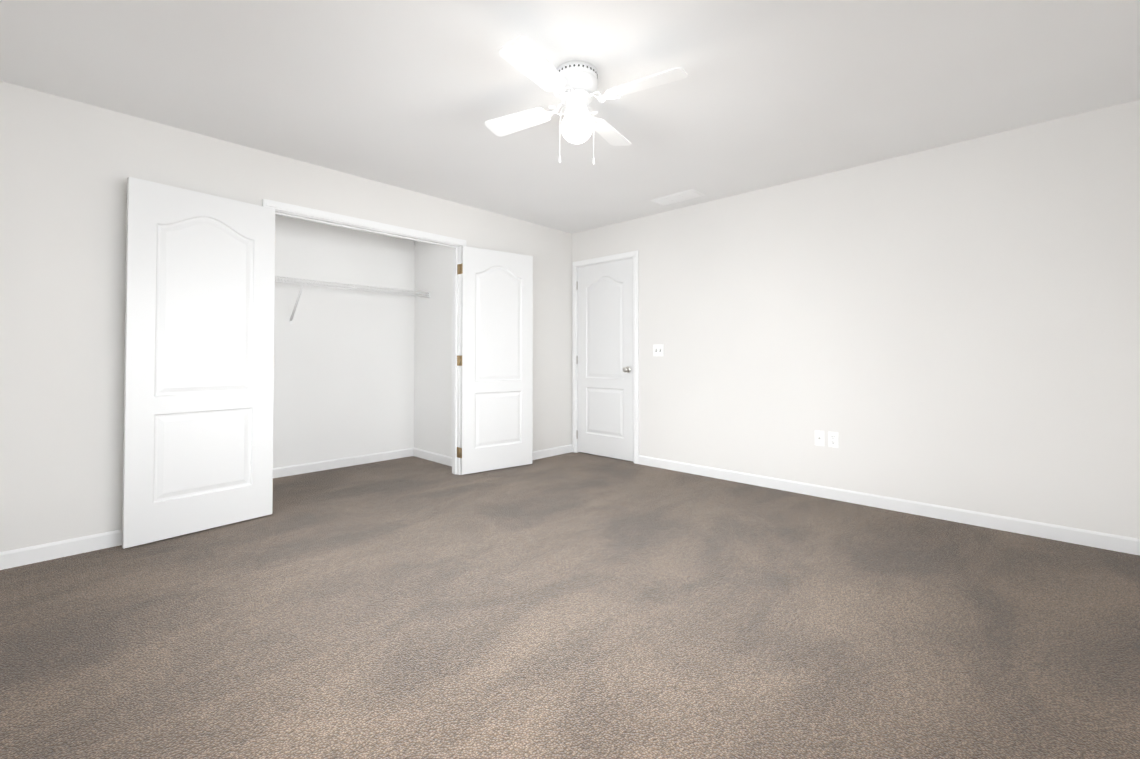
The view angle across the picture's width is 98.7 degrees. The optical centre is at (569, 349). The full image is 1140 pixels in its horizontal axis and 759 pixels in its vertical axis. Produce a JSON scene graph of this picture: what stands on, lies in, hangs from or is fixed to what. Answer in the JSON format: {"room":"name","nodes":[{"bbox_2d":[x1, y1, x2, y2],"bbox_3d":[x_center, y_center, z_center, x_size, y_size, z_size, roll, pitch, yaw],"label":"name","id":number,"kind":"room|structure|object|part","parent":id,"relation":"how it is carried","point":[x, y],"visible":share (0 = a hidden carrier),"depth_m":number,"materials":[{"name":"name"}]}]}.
{"room":"empty bedroom","nodes":[
{"label":"empty bedroom","id":0,"kind":"room"},
{"bbox_2d":[0,81,571,551],"bbox_3d":[-1.573,-0.102,3.848,0.110,2.430,4.760,-1,-1,43],"label":"wall","id":1,"kind":"structure","parent":0,"point":[68,167],"depth_m":2.67,"materials":[{"name":"beige paint"}]},
{"bbox_2d":[0,529,121,569],"bbox_3d":[-2.558,1.053,2.696,0.013,0.085,1.478,-1,-1,43],"label":"baseboard","id":2,"kind":"structure","parent":1,"relation":"attached to","point":[104,540],"depth_m":2.57,"materials":[{"name":"white wood"}]},
{"bbox_2d":[122,177,274,548],"bbox_3d":[-2.210,0.072,2.979,0.035,2.030,0.744,-1,-1,37],"label":"closet door","id":3,"kind":"structure","parent":1,"relation":"in","point":[199,373],"depth_m":2.92,"materials":[{"name":"white paint"}]},
{"bbox_2d":[262,199,465,474],"bbox_3d":[-1.534,0.060,3.871,0.132,2.107,1.614,-1,-1,43],"label":"door frame","id":4,"kind":"structure","parent":1,"relation":"attached to","point":[315,216],"depth_m":4.26,"materials":[{"name":"white wood"}]},
{"bbox_2d":[460,246,532,474],"bbox_3d":[-0.671,0.098,4.580,0.744,2.030,0.035,1,-1,-38],"label":"closet door","id":5,"kind":"structure","parent":1,"relation":"in","point":[496,431],"depth_m":4.55,"materials":[{"name":"white paint"}]},
{"bbox_2d":[532,444,571,459],"bbox_3d":[-0.455,1.088,4.921,0.013,0.085,1.418,-1,-1,43],"label":"baseboard","id":6,"kind":"structure","parent":1,"relation":"attached to","point":[544,453],"depth_m":5.19,"materials":[{"name":"white wood"}]},
{"bbox_2d":[273,215,412,467],"bbox_3d":[-2.330,-0.090,4.619,0.110,2.430,2.040,-1,-1,43],"label":"wall","id":7,"kind":"structure","parent":0,"point":[357,373],"depth_m":4.68,"materials":[{"name":"white paint"}]},
{"bbox_2d":[273,448,411,477],"bbox_3d":[-2.285,1.082,4.558,0.013,0.085,1.820,-1,-1,43],"label":"baseboard","id":8,"kind":"structure","parent":7,"relation":"attached to","point":[278,472],"depth_m":4.65,"materials":[{"name":"white wood"}]},
{"bbox_2d":[275,276,429,323],"bbox_3d":[-2.175,-0.411,4.476,0.317,0.378,1.822,-1,-1,43],"label":"wire shelf","id":9,"kind":"object","parent":7,"relation":"attached to","point":[331,285],"visible":0.73,"depth_m":4.46,"materials":[{"name":"white metal"}]},
{"bbox_2d":[413,241,452,456],"bbox_3d":[-1.271,-0.084,4.946,0.960,2.430,0.110,-1,-1,43],"label":"wall","id":10,"kind":"structure","parent":0,"point":[432,264],"depth_m":4.99,"materials":[{"name":"white paint"}]},
{"bbox_2d":[412,448,451,465],"bbox_3d":[-1.320,1.087,4.870,0.946,0.085,0.040,-1,-1,43],"label":"baseboard","id":11,"kind":"structure","parent":10,"relation":"attached to","point":[446,460],"depth_m":4.94,"materials":[{"name":"white wood"}]},
{"bbox_2d":[0,452,1139,758],"bbox_3d":[-0.370,1.145,2.691,5.580,0.100,4.760,-1,-1,43],"label":"floor","id":12,"kind":"structure","parent":0,"point":[576,606],"depth_m":1.88,"materials":[{"name":"carpet"}]},
{"bbox_2d":[0,0,1139,233],"bbox_3d":[-0.370,-1.385,2.731,5.580,0.100,4.760,-1,-1,43],"label":"ceiling","id":13,"kind":"structure","parent":0,"point":[412,94],"depth_m":2.43,"materials":[{"name":"paint"}]},
{"bbox_2d":[485,36,687,164],"bbox_3d":[0.033,-1.119,2.374,0.825,0.443,0.825,0,-1,-15],"label":"ceiling fan","id":14,"kind":"object","parent":13,"relation":"hanging from","point":[574,84],"visible":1,"depth_m":2.30,"materials":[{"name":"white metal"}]},
{"bbox_3d":[0.033,-1.067,2.373,0.152,0.130,0.152,-1,-1,43],"label":"globe","id":15,"kind":"part","parent":14,"relation":"part of"},
{"bbox_2d":[650,189,704,205],"bbox_3d":[0.926,-1.307,4.236,0.425,0.013,0.210,-1,-1,43],"label":"ceiling vent","id":16,"kind":"object","parent":13,"relation":"in","point":[679,197],"visible":1,"depth_m":4.21,"materials":[{"name":"white metal"}]},
{"bbox_2d":[572,100,1139,538],"bbox_3d":[1.660,-0.100,3.992,4.390,2.430,0.110,-1,-1,43],"label":"wall","id":17,"kind":"structure","parent":0,"point":[955,325],"depth_m":3.26,"materials":[{"name":"beige paint"}]},
{"bbox_2d":[572,250,638,463],"bbox_3d":[0.390,0.081,5.175,0.885,2.107,0.132,-1,-1,43],"label":"door frame","id":18,"kind":"structure","parent":17,"relation":"attached to","point":[634,255],"depth_m":5.05,"materials":[{"name":"white wood"}]},
{"bbox_2d":[578,258,633,461],"bbox_3d":[0.370,0.107,5.157,0.756,2.030,0.175,-1,-1,43],"label":"hall door","id":19,"kind":"structure","parent":17,"relation":"in","point":[605,359],"depth_m":5.13,"materials":[{"name":"white paint"}]},
{"bbox_2d":[653,344,663,355],"bbox_3d":[0.838,0.011,4.676,0.116,0.116,0.022,-1,-1,43],"label":"switch plate","id":20,"kind":"object","parent":17,"relation":"attached to","point":[658,349],"visible":1,"depth_m":4.68,"materials":[{"name":"white plastic"}]},
{"bbox_2d":[815,430,824,445],"bbox_3d":[1.877,0.671,3.687,0.070,0.116,0.016,-1,-1,43],"label":"outlet plate","id":21,"kind":"object","parent":17,"relation":"attached to","point":[819,438],"visible":1,"depth_m":3.69,"materials":[{"name":"white plastic"}]},
{"bbox_2d":[828,431,838,447],"bbox_3d":[1.949,0.670,3.626,0.070,0.116,0.008,-1,-1,43],"label":"electrical outlet plate","id":22,"kind":"object","parent":17,"relation":"attached to","point":[833,439],"visible":1,"depth_m":3.62,"materials":[{"name":"white plastic"}]},
{"bbox_2d":[638,455,1139,555],"bbox_3d":[1.893,1.068,3.668,3.350,0.085,0.013,-1,-1,43],"label":"baseboard","id":23,"kind":"structure","parent":17,"relation":"attached to","point":[1129,545],"depth_m":3.23,"materials":[{"name":"white wood"}]}
]}

